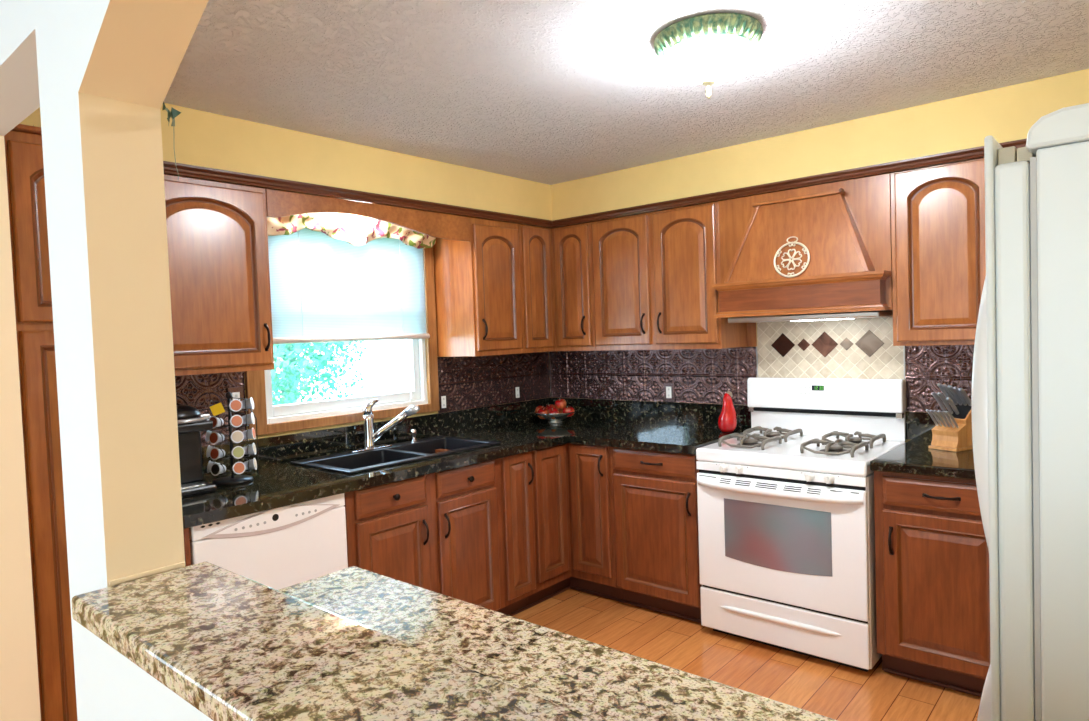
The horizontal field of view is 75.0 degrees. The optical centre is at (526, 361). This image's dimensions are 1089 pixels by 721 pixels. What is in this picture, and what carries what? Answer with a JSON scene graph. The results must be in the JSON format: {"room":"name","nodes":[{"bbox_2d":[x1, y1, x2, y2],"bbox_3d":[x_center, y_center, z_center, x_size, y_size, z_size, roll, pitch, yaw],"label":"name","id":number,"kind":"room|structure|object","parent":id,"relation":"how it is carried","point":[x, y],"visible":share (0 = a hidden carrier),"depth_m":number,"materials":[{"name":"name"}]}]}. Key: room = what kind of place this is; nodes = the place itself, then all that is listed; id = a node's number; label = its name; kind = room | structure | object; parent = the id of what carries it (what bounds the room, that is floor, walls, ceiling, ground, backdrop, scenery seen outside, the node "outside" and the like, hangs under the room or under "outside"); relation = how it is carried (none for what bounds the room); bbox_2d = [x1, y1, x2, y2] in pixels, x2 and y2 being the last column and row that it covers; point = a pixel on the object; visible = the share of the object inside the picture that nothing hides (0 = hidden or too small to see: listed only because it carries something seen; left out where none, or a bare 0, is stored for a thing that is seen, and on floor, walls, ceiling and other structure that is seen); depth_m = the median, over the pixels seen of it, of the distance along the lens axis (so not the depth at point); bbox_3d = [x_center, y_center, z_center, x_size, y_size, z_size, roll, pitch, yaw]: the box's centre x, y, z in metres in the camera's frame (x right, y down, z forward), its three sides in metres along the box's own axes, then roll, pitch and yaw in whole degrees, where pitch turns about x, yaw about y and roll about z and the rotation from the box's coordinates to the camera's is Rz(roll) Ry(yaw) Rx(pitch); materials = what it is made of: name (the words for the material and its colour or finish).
{"room":"kitchen","nodes":[
{"label":"kitchen","id":0,"kind":"room"},
{"bbox_2d":[0,0,212,720],"bbox_3d":[-0.578,0.258,1.142,3.718,2.348,0.125,0,3,41],"label":"wall","id":1,"kind":"structure","parent":0,"point":[100,74],"depth_m":1.20,"materials":[{"name":"white paint"}]},
{"bbox_2d":[109,562,185,584],"bbox_3d":[-0.643,0.359,1.206,0.005,0.006,0.121,0,3,41],"label":"trim","id":2,"kind":"structure","parent":1,"relation":"attached to","point":[169,567],"depth_m":1.20,"materials":[{"name":"beige paint"}]},
{"bbox_2d":[162,102,180,178],"bbox_3d":[-0.613,-0.388,1.226,0.044,0.146,0.018,0,3,41],"label":"ivy vine","id":3,"kind":"object","parent":1,"relation":"attached to","point":[173,113],"visible":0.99,"depth_m":1.22,"materials":[{"name":"green plant"}]},
{"bbox_2d":[72,562,596,720],"bbox_3d":[0.045,0.381,0.590,1.846,0.040,0.217,0,3,41],"label":"countertop","id":4,"kind":"structure","parent":1,"relation":"attached to","point":[233,646],"depth_m":0.87,"materials":[{"name":"beige stone"}]},
{"bbox_2d":[19,69,1088,220],"bbox_3d":[0.470,-0.893,2.335,3.718,0.214,3.163,0,3,41],"label":"wall","id":5,"kind":"structure","parent":1,"relation":"attached to","point":[1006,114],"depth_m":3.15,"materials":[{"name":"yellow paint"}]},
{"bbox_2d":[215,258,549,444],"bbox_3d":[-2.063,0.266,2.369,0.130,2.350,6.820,0,3,41],"label":"wall","id":6,"kind":"structure","parent":0,"point":[434,412],"depth_m":3.53,"materials":[{"name":"yellow paint"}]},
{"bbox_2d":[175,371,246,445],"bbox_3d":[-1.435,0.205,2.973,0.009,0.318,0.542,0,3,41],"label":"backsplash","id":7,"kind":"structure","parent":6,"relation":"attached to","point":[197,391],"depth_m":3.05,"materials":[{"name":"brown metal"}]},
{"bbox_2d":[227,386,243,413],"bbox_3d":[-1.284,0.169,3.137,0.008,0.116,0.072,0,3,41],"label":"wall outlet","id":8,"kind":"object","parent":7,"relation":"attached to","point":[237,392],"visible":0.48,"depth_m":3.14,"materials":[{"name":"brown metal"}]},
{"bbox_2d":[232,392,239,399],"bbox_3d":[-1.282,0.169,3.135,0.002,0.068,0.034,0,3,41],"label":"receptacle","id":9,"kind":"object","parent":8,"relation":"attached to","point":[234,394],"depth_m":3.13,"materials":[{"name":"white plastic"}]},
{"bbox_2d":[164,174,273,375],"bbox_3d":[-1.333,-0.328,2.825,0.359,0.748,0.529,0,3,41],"label":"upper cabinet","id":10,"kind":"object","parent":6,"relation":"attached to","point":[217,234],"visible":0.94,"depth_m":2.76,"materials":[{"name":"brown wood"}]},
{"bbox_2d":[245,247,439,435],"bbox_3d":[-0.891,-0.229,3.584,0.021,1.073,1.130,0,3,41],"label":"trim","id":11,"kind":"structure","parent":6,"relation":"attached to","point":[254,380],"depth_m":3.68,"materials":[{"name":"brown wood"}]},
{"bbox_2d":[264,339,427,423],"bbox_3d":[-0.936,-0.221,3.637,0.105,0.973,0.988,0,3,41],"label":"window","id":12,"kind":"structure","parent":6,"relation":"in","point":[417,362],"depth_m":3.68,"materials":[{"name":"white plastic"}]},
{"bbox_2d":[268,228,429,401],"bbox_3d":[-0.864,-0.250,3.575,0.032,0.967,0.955,0,3,41],"label":"window blind","id":13,"kind":"object","parent":12,"relation":"attached to","point":[324,288],"visible":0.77,"depth_m":3.53,"materials":[{"name":"white fabric"}]},
{"bbox_2d":[267,213,435,248],"bbox_3d":[-0.860,-0.655,3.514,0.049,0.160,1.092,0,3,41],"label":"fabric valance","id":14,"kind":"object","parent":6,"relation":"attached to","point":[356,230],"visible":0.61,"depth_m":3.49,"materials":[{"name":"multicoloured fabric"}]},
{"bbox_2d":[201,397,750,476],"bbox_3d":[-0.181,0.373,3.298,1.456,0.130,2.707,0,3,41],"label":"backsplash","id":15,"kind":"structure","parent":6,"relation":"attached to","point":[274,450],"depth_m":4.01,"materials":[{"name":"black stone"}]},
{"bbox_2d":[433,217,522,356],"bbox_3d":[-0.257,-0.412,4.045,0.359,0.748,0.387,0,3,41],"label":"upper cabinet","id":16,"kind":"object","parent":6,"relation":"attached to","point":[477,281],"visible":0.99,"depth_m":3.92,"materials":[{"name":"brown wood"}]},
{"bbox_2d":[265,189,469,241],"bbox_3d":[-0.693,-0.681,3.371,0.019,0.130,1.166,0,3,41],"label":"valance board","id":17,"kind":"object","parent":16,"relation":"attached to","point":[279,203],"visible":1,"depth_m":3.35,"materials":[{"name":"brown wood"}]},
{"bbox_2d":[437,352,549,412],"bbox_3d":[-0.174,0.106,4.403,0.009,0.318,1.004,0,3,41],"label":"backsplash","id":18,"kind":"structure","parent":6,"relation":"attached to","point":[473,381],"depth_m":4.36,"materials":[{"name":"brown metal"}]},
{"bbox_2d":[439,392,447,412],"bbox_3d":[-0.474,0.230,4.055,0.008,0.116,0.072,0,3,41],"label":"wall outlet","id":19,"kind":"object","parent":18,"relation":"attached to","point":[443,396],"visible":1,"depth_m":4.05,"materials":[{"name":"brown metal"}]},
{"bbox_2d":[441,396,445,407],"bbox_3d":[-0.472,0.230,4.054,0.002,0.068,0.034,0,3,41],"label":"receptacle","id":20,"kind":"object","parent":19,"relation":"attached to","point":[443,398],"depth_m":4.05,"materials":[{"name":"white plastic"}]},
{"bbox_2d":[513,383,520,401],"bbox_3d":[-0.058,0.195,4.527,0.008,0.116,0.072,0,3,41],"label":"wall outlet","id":21,"kind":"object","parent":18,"relation":"attached to","point":[516,387],"visible":1,"depth_m":4.52,"materials":[{"name":"brown metal"}]},
{"bbox_2d":[516,387,519,397],"bbox_3d":[-0.056,0.195,4.526,0.002,0.068,0.034,0,3,41],"label":"receptacle","id":22,"kind":"object","parent":21,"relation":"attached to","point":[517,388],"depth_m":4.53,"materials":[{"name":"white plastic"}]},
{"bbox_2d":[164,0,1088,184],"bbox_3d":[-0.707,-0.959,1.008,3.970,0.100,6.940,0,3,41],"label":"ceiling","id":23,"kind":"structure","parent":0,"point":[550,92],"depth_m":2.42,"materials":[{"name":"white paint"}]},
{"bbox_2d":[653,13,762,98],"bbox_3d":[0.556,-0.902,2.171,0.324,0.191,0.324,0,3,41],"label":"ceiling lamp","id":24,"kind":"object","parent":23,"relation":"attached to","point":[707,49],"visible":1,"depth_m":2.08,"materials":[{"name":"glass"}]},
{"bbox_2d":[512,589,980,720],"bbox_3d":[-0.618,1.488,1.100,3.970,0.100,6.940,0,3,41],"label":"floor","id":25,"kind":"structure","parent":0,"point":[835,691],"depth_m":3.05,"materials":[{"name":"orange laminate"}]},
{"bbox_2d":[4,124,76,720],"bbox_3d":[-1.541,0.365,2.389,0.619,2.112,0.442,0,3,41],"label":"pantry cabinet","id":26,"kind":"object","parent":25,"relation":"on","point":[23,143],"visible":0.16,"depth_m":2.08,"materials":[{"name":"brown wood"}]},
{"bbox_2d":[183,528,190,566],"bbox_3d":[-1.355,0.979,2.592,0.627,0.858,0.016,0,3,41],"label":"end panel","id":27,"kind":"object","parent":25,"relation":"on","point":[185,530],"visible":0.02,"depth_m":2.37,"materials":[{"name":"brown wood"}]},
{"bbox_2d":[189,493,347,589],"bbox_3d":[-1.130,0.962,2.820,0.628,0.856,0.608,0,3,41],"label":"dishwasher","id":28,"kind":"object","parent":25,"relation":"on","point":[285,546],"visible":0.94,"depth_m":2.61,"materials":[{"name":"white metal"}]},
{"bbox_2d":[344,449,504,610],"bbox_3d":[-0.627,0.922,3.387,0.667,0.858,0.897,0,3,41],"label":"base cabinet","id":29,"kind":"object","parent":25,"relation":"on","point":[440,532],"visible":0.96,"depth_m":3.21,"materials":[{"name":"brown wood"}]},
{"bbox_2d":[440,449,536,614],"bbox_3d":[-0.249,0.892,3.817,0.667,0.858,0.246,0,3,41],"label":"base cabinet","id":30,"kind":"object","parent":25,"relation":"on","point":[516,471],"visible":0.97,"depth_m":3.60,"materials":[{"name":"brown wood"}]},
{"bbox_2d":[527,443,623,604],"bbox_3d":[0.227,0.862,4.171,0.912,0.858,0.912,0,3,41],"label":"base cabinet","id":31,"kind":"object","parent":25,"relation":"on","point":[573,483],"visible":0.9,"depth_m":3.82,"materials":[{"name":"brown wood"}]},
{"bbox_2d":[182,397,750,527],"bbox_3d":[-0.181,0.393,3.299,1.456,0.170,2.707,0,3,41],"label":"countertop","id":32,"kind":"structure","parent":31,"relation":"on","point":[674,427],"depth_m":3.60,"materials":[{"name":"black stone"}]},
{"bbox_2d":[177,405,216,497],"bbox_3d":[-1.348,0.334,2.717,0.271,0.334,0.241,0,3,41],"label":"coffee maker","id":33,"kind":"object","parent":32,"relation":"on","point":[190,422],"visible":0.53,"depth_m":2.72,"materials":[{"name":"black plastic"}]},
{"bbox_2d":[181,482,204,489],"bbox_3d":[-1.283,0.470,2.670,0.070,0.005,0.120,0,3,41],"label":"drip tray","id":34,"kind":"object","parent":33,"relation":"on","point":[197,485],"depth_m":2.67,"materials":[{"name":"silver metal"}]},
{"bbox_2d":[210,402,224,415],"bbox_3d":[-1.192,0.183,2.736,0.055,0.053,0.003,-3,2,-25],"label":"paper tag","id":35,"kind":"object","parent":33,"relation":"attached to","point":[216,409],"visible":1,"depth_m":2.74,"materials":[{"name":"yellow paper"}]},
{"bbox_2d":[210,392,257,485],"bbox_3d":[-1.204,0.306,2.889,0.155,0.368,0.155,-1,2,25],"label":"rack","id":36,"kind":"object","parent":32,"relation":"on","point":[237,479],"visible":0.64,"depth_m":2.88,"materials":[{"name":"black plastic"}]},
{"bbox_2d":[206,445,212,456],"bbox_3d":[-1.271,0.362,2.880,0.048,0.050,0.050,-2,2,-9],"label":"pod","id":37,"kind":"object","parent":36,"relation":"on","point":[209,447],"visible":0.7,"depth_m":2.86,"materials":[{"name":"white"}]},
{"bbox_2d":[207,460,219,472],"bbox_3d":[-1.269,0.425,2.882,0.048,0.050,0.050,-2,2,-9],"label":"pod","id":38,"kind":"object","parent":36,"relation":"on","point":[210,463],"visible":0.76,"depth_m":2.86,"materials":[{"name":"white"}]},
{"bbox_2d":[209,416,223,428],"bbox_3d":[-1.232,0.238,2.821,0.050,0.050,0.048,-1,2,21],"label":"pod","id":39,"kind":"object","parent":36,"relation":"on","point":[216,421],"visible":0.79,"depth_m":2.80,"materials":[{"name":"white"}]},
{"bbox_2d":[209,432,224,443],"bbox_3d":[-1.229,0.300,2.824,0.050,0.050,0.048,-1,2,21],"label":"pod","id":40,"kind":"object","parent":36,"relation":"on","point":[214,437],"visible":0.99,"depth_m":2.81,"materials":[{"name":"white"}]},
{"bbox_2d":[210,447,224,459],"bbox_3d":[-1.227,0.363,2.826,0.050,0.050,0.048,-1,2,21],"label":"pod","id":41,"kind":"object","parent":36,"relation":"on","point":[215,453],"visible":1,"depth_m":2.81,"materials":[{"name":"white"}]},
{"bbox_2d":[210,463,225,475],"bbox_3d":[-1.225,0.425,2.828,0.050,0.050,0.048,-1,2,21],"label":"pod","id":42,"kind":"object","parent":36,"relation":"on","point":[216,468],"visible":1,"depth_m":2.81,"materials":[{"name":"white"}]},
{"bbox_2d":[229,399,241,411],"bbox_3d":[-1.165,0.173,2.830,0.050,0.050,0.048,-4,3,-39],"label":"pod","id":43,"kind":"object","parent":36,"relation":"on","point":[235,405],"visible":1,"depth_m":2.81,"materials":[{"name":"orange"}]},
{"bbox_2d":[230,415,242,426],"bbox_3d":[-1.163,0.235,2.832,0.050,0.050,0.048,-4,3,-39],"label":"pod","id":44,"kind":"object","parent":36,"relation":"on","point":[236,420],"visible":1,"depth_m":2.81,"materials":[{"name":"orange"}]},
{"bbox_2d":[230,430,243,442],"bbox_3d":[-1.160,0.297,2.834,0.050,0.050,0.048,-4,3,-39],"label":"pod","id":45,"kind":"object","parent":36,"relation":"on","point":[237,436],"visible":1,"depth_m":2.82,"materials":[{"name":"white plastic"}]},
{"bbox_2d":[231,446,244,458],"bbox_3d":[-1.158,0.360,2.837,0.050,0.050,0.048,-4,3,-39],"label":"pod","id":46,"kind":"object","parent":36,"relation":"on","point":[238,452],"visible":1,"depth_m":2.82,"materials":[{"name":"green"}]},
{"bbox_2d":[232,462,245,473],"bbox_3d":[-1.156,0.422,2.839,0.050,0.050,0.048,-4,3,-39],"label":"pod","id":47,"kind":"object","parent":36,"relation":"on","point":[238,467],"visible":1,"depth_m":2.82,"materials":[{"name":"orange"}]},
{"bbox_2d":[241,397,253,408],"bbox_3d":[-1.140,0.169,2.895,0.048,0.050,0.050,-2,2,-9],"label":"pod","id":48,"kind":"object","parent":36,"relation":"on","point":[249,402],"visible":0.91,"depth_m":2.88,"materials":[{"name":"white"}]},
{"bbox_2d":[242,412,254,423],"bbox_3d":[-1.138,0.232,2.897,0.048,0.050,0.050,-2,2,-9],"label":"pod","id":49,"kind":"object","parent":36,"relation":"on","point":[250,417],"visible":0.92,"depth_m":2.88,"materials":[{"name":"white"}]},
{"bbox_2d":[243,443,255,454],"bbox_3d":[-1.133,0.356,2.902,0.048,0.050,0.050,-2,2,-9],"label":"pod","id":50,"kind":"object","parent":36,"relation":"on","point":[251,448],"visible":0.88,"depth_m":2.89,"materials":[{"name":"white"}]},
{"bbox_2d":[243,427,255,439],"bbox_3d":[-1.135,0.294,2.899,0.048,0.050,0.050,-2,2,-9],"label":"pod","id":51,"kind":"object","parent":36,"relation":"on","point":[250,434],"visible":0.9,"depth_m":2.88,"materials":[{"name":"white plastic"}]},
{"bbox_2d":[244,458,256,469],"bbox_3d":[-1.131,0.419,2.904,0.048,0.050,0.050,-2,2,-9],"label":"pod","id":52,"kind":"object","parent":36,"relation":"on","point":[252,463],"visible":0.91,"depth_m":2.89,"materials":[{"name":"white"}]},
{"bbox_2d":[346,399,419,452],"bbox_3d":[-0.730,0.310,3.582,0.376,0.251,0.151,-3,2,-25],"label":"faucet","id":53,"kind":"object","parent":32,"relation":"on","point":[370,437],"visible":1,"depth_m":3.54,"materials":[{"name":"silver metal"}]},
{"bbox_2d":[290,429,500,473],"bbox_3d":[-0.610,0.499,3.466,0.477,0.258,0.920,0,3,41],"label":"double sink","id":54,"kind":"object","parent":32,"relation":"in","point":[403,452],"depth_m":3.48,"materials":[{"name":"black"}]},
{"bbox_2d":[314,450,422,468],"bbox_3d":[-0.728,0.546,3.295,0.335,0.184,0.422,0,3,41],"label":"basin","id":55,"kind":"object","parent":54,"relation":"in","point":[369,458],"depth_m":3.44,"materials":[{"name":"black metal"}]},
{"bbox_2d":[392,439,483,453],"bbox_3d":[-0.439,0.523,3.623,0.335,0.184,0.382,0,3,41],"label":"basin","id":56,"kind":"object","parent":54,"relation":"in","point":[428,446],"depth_m":3.77,"materials":[{"name":"black metal"}]},
{"bbox_2d":[533,410,576,422],"bbox_3d":[0.182,0.346,4.460,0.280,0.071,0.280,0,3,41],"label":"fruit bowl","id":57,"kind":"object","parent":32,"relation":"on","point":[560,416],"visible":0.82,"depth_m":4.37,"materials":[{"name":"silver metal"}]},
{"bbox_2d":[537,408,547,418],"bbox_3d":[0.105,0.319,4.419,0.075,0.070,0.075,-4,3,-43],"label":"apple","id":58,"kind":"object","parent":57,"relation":"in","point":[541,410],"visible":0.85,"depth_m":4.40,"materials":[{"name":"red plant"}]},
{"bbox_2d":[547,408,558,418],"bbox_3d":[0.168,0.318,4.384,0.074,0.071,0.075,-3,2,-27],"label":"apple","id":59,"kind":"object","parent":57,"relation":"in","point":[552,410],"visible":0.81,"depth_m":4.36,"materials":[{"name":"red plant"}]},
{"bbox_2d":[563,407,574,416],"bbox_3d":[0.261,0.307,4.400,0.074,0.068,0.075,-1,2,25],"label":"apple","id":60,"kind":"object","parent":57,"relation":"in","point":[566,409],"visible":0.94,"depth_m":4.37,"materials":[{"name":"red plant"}]},
{"bbox_3d":[0.222,0.305,4.462,0.076,0.068,0.076,-15,-19,29],"label":"apple","id":61,"kind":"object","parent":57,"relation":"in","visible":0},
{"bbox_2d":[555,399,566,409],"bbox_3d":[0.213,0.260,4.412,0.075,0.071,0.075,-3,2,-18],"label":"apple","id":62,"kind":"object","parent":61,"relation":"on","point":[560,404],"visible":1,"depth_m":4.39,"materials":[{"name":"red plant"}]},
{"bbox_2d":[718,390,736,431],"bbox_3d":[1.073,0.262,3.789,0.100,0.223,0.100,0,3,41],"label":"vase","id":63,"kind":"object","parent":32,"relation":"on","point":[727,419],"visible":1,"depth_m":3.76,"materials":[{"name":"red ceramic"}]},
{"bbox_2d":[612,447,701,619],"bbox_3d":[0.840,0.854,3.793,0.507,0.858,0.667,0,3,41],"label":"base cabinet","id":64,"kind":"object","parent":25,"relation":"on","point":[655,504],"visible":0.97,"depth_m":3.56,"materials":[{"name":"brown wood"}]},
{"bbox_2d":[508,586,981,696],"bbox_3d":[0.558,1.323,2.782,2.151,0.015,1.511,0,3,41],"label":"baseboard","id":65,"kind":"structure","parent":25,"relation":"on","point":[906,675],"depth_m":3.62,"materials":[{"name":"brown wood"}]},
{"bbox_2d":[696,377,905,671],"bbox_3d":[1.290,0.691,3.338,0.758,1.186,0.682,0,3,41],"label":"gas stove","id":66,"kind":"object","parent":25,"relation":"on","point":[786,518],"visible":0.99,"depth_m":3.15,"materials":[{"name":"white metal"}]},
{"bbox_2d":[696,426,905,476],"bbox_3d":[1.293,0.396,3.342,0.758,0.113,0.642,0,3,41],"label":"cooktop","id":67,"kind":"object","parent":66,"relation":"in","point":[815,451],"depth_m":3.23,"materials":[{"name":"white metal"}]},
{"bbox_2d":[874,471,989,692],"bbox_3d":[1.797,0.851,2.949,0.489,0.858,0.667,0,3,41],"label":"base cabinet","id":68,"kind":"object","parent":25,"relation":"on","point":[932,553],"visible":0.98,"depth_m":2.75,"materials":[{"name":"brown wood"}]},
{"bbox_2d":[870,411,975,479],"bbox_3d":[1.785,0.336,2.930,0.540,0.170,0.657,0,3,41],"label":"countertop","id":69,"kind":"structure","parent":68,"relation":"on","point":[914,457],"depth_m":2.86,"materials":[{"name":"black stone"}]},
{"bbox_2d":[928,404,972,451],"bbox_3d":[1.861,0.273,3.065,0.202,0.199,0.124,-3,2,-26],"label":"knife block","id":70,"kind":"object","parent":69,"relation":"on","point":[946,438],"visible":0.73,"depth_m":3.02,"materials":[{"name":"brown wood"}]},
{"bbox_2d":[926,409,938,425],"bbox_3d":[1.758,0.243,3.071,0.078,0.081,0.014,-3,2,-25],"label":"steak knife","id":71,"kind":"object","parent":70,"relation":"on","point":[927,410],"visible":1,"depth_m":3.07,"materials":[{"name":"grey metal"}]},
{"bbox_2d":[930,410,941,426],"bbox_3d":[1.766,0.244,3.055,0.078,0.081,0.014,-3,2,-25],"label":"steak knife","id":72,"kind":"object","parent":70,"relation":"on","point":[931,411],"visible":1,"depth_m":3.05,"materials":[{"name":"grey metal"}]},
{"bbox_2d":[931,392,946,411],"bbox_3d":[1.796,0.179,3.081,0.097,0.103,0.021,-3,2,-26],"label":"kitchen knife","id":73,"kind":"object","parent":70,"relation":"in","point":[934,394],"visible":0.8,"depth_m":3.07,"materials":[{"name":"grey metal"}]},
{"bbox_2d":[934,410,945,426],"bbox_3d":[1.774,0.244,3.039,0.078,0.081,0.014,-3,2,-26],"label":"steak knife","id":74,"kind":"object","parent":70,"relation":"on","point":[935,411],"visible":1,"depth_m":3.04,"materials":[{"name":"grey metal"}]},
{"bbox_2d":[937,383,949,397],"bbox_3d":[1.832,0.141,3.100,0.097,0.104,0.022,-3,2,-26],"label":"kitchen knife","id":75,"kind":"object","parent":70,"relation":"in","point":[939,385],"visible":0.61,"depth_m":3.09,"materials":[{"name":"grey metal"}]},
{"bbox_2d":[938,410,950,426],"bbox_3d":[1.781,0.244,3.022,0.078,0.081,0.014,-3,2,-25],"label":"steak knife","id":76,"kind":"object","parent":70,"relation":"on","point":[939,411],"visible":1,"depth_m":3.02,"materials":[{"name":"grey metal"}]},
{"bbox_2d":[937,392,952,413],"bbox_3d":[1.807,0.180,3.058,0.097,0.103,0.021,-3,2,-26],"label":"kitchen knife","id":77,"kind":"object","parent":70,"relation":"in","point":[939,394],"visible":0.95,"depth_m":3.05,"materials":[{"name":"grey metal"}]},
{"bbox_2d":[942,411,954,427],"bbox_3d":[1.789,0.245,3.006,0.078,0.081,0.014,-3,2,-25],"label":"steak knife","id":78,"kind":"object","parent":70,"relation":"in","point":[943,412],"visible":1,"depth_m":3.00,"materials":[{"name":"grey metal"}]},
{"bbox_2d":[942,384,957,404],"bbox_3d":[1.843,0.144,3.082,0.093,0.099,0.022,-3,2,-26],"label":"kitchen knife","id":79,"kind":"object","parent":70,"relation":"in","point":[944,386],"visible":0.93,"depth_m":3.08,"materials":[{"name":"grey metal"}]},
{"bbox_2d":[946,397,958,413],"bbox_3d":[1.828,0.191,3.039,0.077,0.081,0.021,-3,2,-26],"label":"kitchen knife","id":80,"kind":"object","parent":70,"relation":"in","point":[948,399],"visible":1,"depth_m":3.03,"materials":[{"name":"grey metal"}]},
{"bbox_2d":[946,411,958,427],"bbox_3d":[1.797,0.245,2.990,0.078,0.081,0.014,-3,2,-26],"label":"steak knife","id":81,"kind":"object","parent":70,"relation":"in","point":[947,412],"visible":1,"depth_m":2.99,"materials":[{"name":"grey metal"}]},
{"bbox_2d":[947,385,962,404],"bbox_3d":[1.853,0.146,3.064,0.089,0.095,0.022,-3,2,-26],"label":"kitchen knife","id":82,"kind":"object","parent":70,"relation":"in","point":[950,387],"visible":1,"depth_m":3.06,"materials":[{"name":"grey metal"}]},
{"bbox_2d":[953,386,966,405],"bbox_3d":[1.864,0.149,3.046,0.085,0.090,0.022,-3,2,-26],"label":"kitchen knife","id":83,"kind":"object","parent":70,"relation":"in","point":[955,388],"visible":1,"depth_m":3.04,"materials":[{"name":"grey metal"}]},
{"bbox_2d":[958,388,970,405],"bbox_3d":[1.875,0.151,3.028,0.081,0.086,0.022,-3,2,-26],"label":"kitchen knife","id":84,"kind":"object","parent":70,"relation":"in","point":[962,391],"visible":0.87,"depth_m":3.02,"materials":[{"name":"grey metal"}]},
{"bbox_2d":[971,103,1088,720],"bbox_3d":[1.286,0.488,1.193,0.792,1.752,0.872,0,3,41],"label":"refrigerator","id":85,"kind":"object","parent":25,"relation":"on","point":[1030,393],"visible":1,"depth_m":1.06,"materials":[{"name":"white metal"}]},
{"bbox_3d":[-0.104,0.985,1.170,1.190,0.860,0.462,0,3,41],"label":"cabinet","id":86,"kind":"object","parent":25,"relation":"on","visible":0},
{"bbox_2d":[278,566,837,720],"bbox_3d":[-0.117,0.535,1.164,1.258,0.040,0.486,0,3,41],"label":"countertop","id":87,"kind":"structure","parent":86,"relation":"on","point":[598,682],"depth_m":1.22,"materials":[{"name":"beige stone"}]},
{"bbox_2d":[606,322,910,441],"bbox_3d":[1.631,0.087,3.572,3.820,2.350,0.120,0,3,41],"label":"wall","id":88,"kind":"structure","parent":0,"point":[756,322],"depth_m":3.82,"materials":[{"name":"yellow paint"}]},
{"bbox_2d":[518,222,595,352],"bbox_3d":[0.166,-0.439,4.337,0.607,0.748,0.607,0,3,41],"label":"upper cabinet","id":89,"kind":"object","parent":88,"relation":"attached to","point":[557,277],"visible":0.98,"depth_m":4.20,"materials":[{"name":"brown wood"}]},
{"bbox_2d":[163,138,1026,228],"bbox_3d":[0.443,-0.772,2.469,2.900,0.035,2.412,0,3,41],"label":"crown molding","id":90,"kind":"structure","parent":89,"relation":"attached to","point":[184,170],"depth_m":3.22,"materials":[{"name":"brown wood"}]},
{"bbox_2d":[550,347,756,404],"bbox_3d":[0.701,0.079,4.302,1.444,0.318,0.009,0,3,41],"label":"backsplash","id":91,"kind":"structure","parent":88,"relation":"attached to","point":[697,375],"depth_m":4.25,"materials":[{"name":"brown metal"}]},
{"bbox_2d":[663,382,674,401],"bbox_3d":[0.841,0.180,4.180,0.072,0.116,0.008,0,3,41],"label":"wall outlet","id":92,"kind":"object","parent":91,"relation":"attached to","point":[669,392],"visible":1,"depth_m":4.18,"materials":[{"name":"brown metal"}]},
{"bbox_2d":[666,387,670,397],"bbox_3d":[0.839,0.180,4.178,0.034,0.068,0.002,0,3,41],"label":"receptacle","id":93,"kind":"object","parent":92,"relation":"attached to","point":[668,389],"depth_m":4.18,"materials":[{"name":"white plastic"}]},
{"bbox_2d":[592,201,746,350],"bbox_3d":[0.774,-0.447,3.967,0.789,0.748,0.359,0,3,41],"label":"upper cabinet","id":94,"kind":"object","parent":88,"relation":"attached to","point":[654,273],"visible":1,"depth_m":3.81,"materials":[{"name":"brown wood"}]},
{"bbox_2d":[712,173,892,346],"bbox_3d":[1.353,-0.447,3.421,0.799,0.748,0.412,0,3,41],"label":"range hood","id":95,"kind":"object","parent":88,"relation":"attached to","point":[844,226],"visible":0.93,"depth_m":3.25,"materials":[{"name":"brown wood"}]},
{"bbox_2d":[774,236,809,277],"bbox_3d":[1.224,-0.485,3.275,0.168,0.191,0.040,0,3,45],"label":"trivet","id":96,"kind":"object","parent":95,"relation":"on","point":[778,253],"visible":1,"depth_m":3.27,"materials":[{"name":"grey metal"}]},
{"bbox_2d":[728,311,892,322],"bbox_3d":[1.380,-0.216,3.432,0.700,0.028,0.350,0,3,41],"label":"vent","id":97,"kind":"object","parent":95,"relation":"attached to","point":[859,314],"depth_m":3.27,"materials":[{"name":"white metal"}]},
{"bbox_2d":[756,317,905,413],"bbox_3d":[1.516,0.068,3.583,0.724,0.575,0.012,0,3,41],"label":"tile backsplash","id":98,"kind":"structure","parent":88,"relation":"attached to","point":[863,348],"depth_m":3.56,"materials":[{"name":"tile"}]},
{"bbox_2d":[905,411,940,440],"bbox_3d":[1.995,0.299,3.168,0.540,0.130,0.019,0,3,41],"label":"backsplash","id":99,"kind":"structure","parent":88,"relation":"attached to","point":[919,425],"depth_m":3.30,"materials":[{"name":"black stone"}]},
{"bbox_2d":[890,158,985,345],"bbox_3d":[1.838,-0.451,3.048,0.419,0.748,0.330,0,3,41],"label":"upper cabinet","id":100,"kind":"object","parent":88,"relation":"attached to","point":[938,212],"visible":0.84,"depth_m":2.95,"materials":[{"name":"brown wood"}]},
{"bbox_2d":[905,345,973,411],"bbox_3d":[1.995,0.074,3.161,0.550,0.318,0.009,0,3,41],"label":"backsplash","id":101,"kind":"structure","parent":88,"relation":"attached to","point":[927,366],"depth_m":3.27,"materials":[{"name":"brown metal"}]},
{"label":"outside","id":102,"kind":"structure","parent":0,"visible":0},
{"bbox_3d":[-6.676,1.789,9.598,15.380,0.100,26.000,0,3,41],"label":"ground","id":103,"kind":"structure","parent":102,"visible":0},
{"bbox_2d":[271,342,348,404],"bbox_3d":[-3.538,-0.138,8.251,2.987,3.642,3.012,-1,3,35],"label":"leafy tree","id":104,"kind":"object","parent":103,"relation":"on","point":[298,348],"visible":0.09,"depth_m":8.35,"materials":[{"name":"teal plant"}]},
{"bbox_2d":[272,341,367,403],"bbox_3d":[-4.255,-0.623,12.189,3.564,4.365,3.406,0,3,41],"label":"leafy tree","id":105,"kind":"object","parent":103,"relation":"on","point":[330,366],"visible":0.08,"depth_m":12.21,"materials":[{"name":"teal plant"}]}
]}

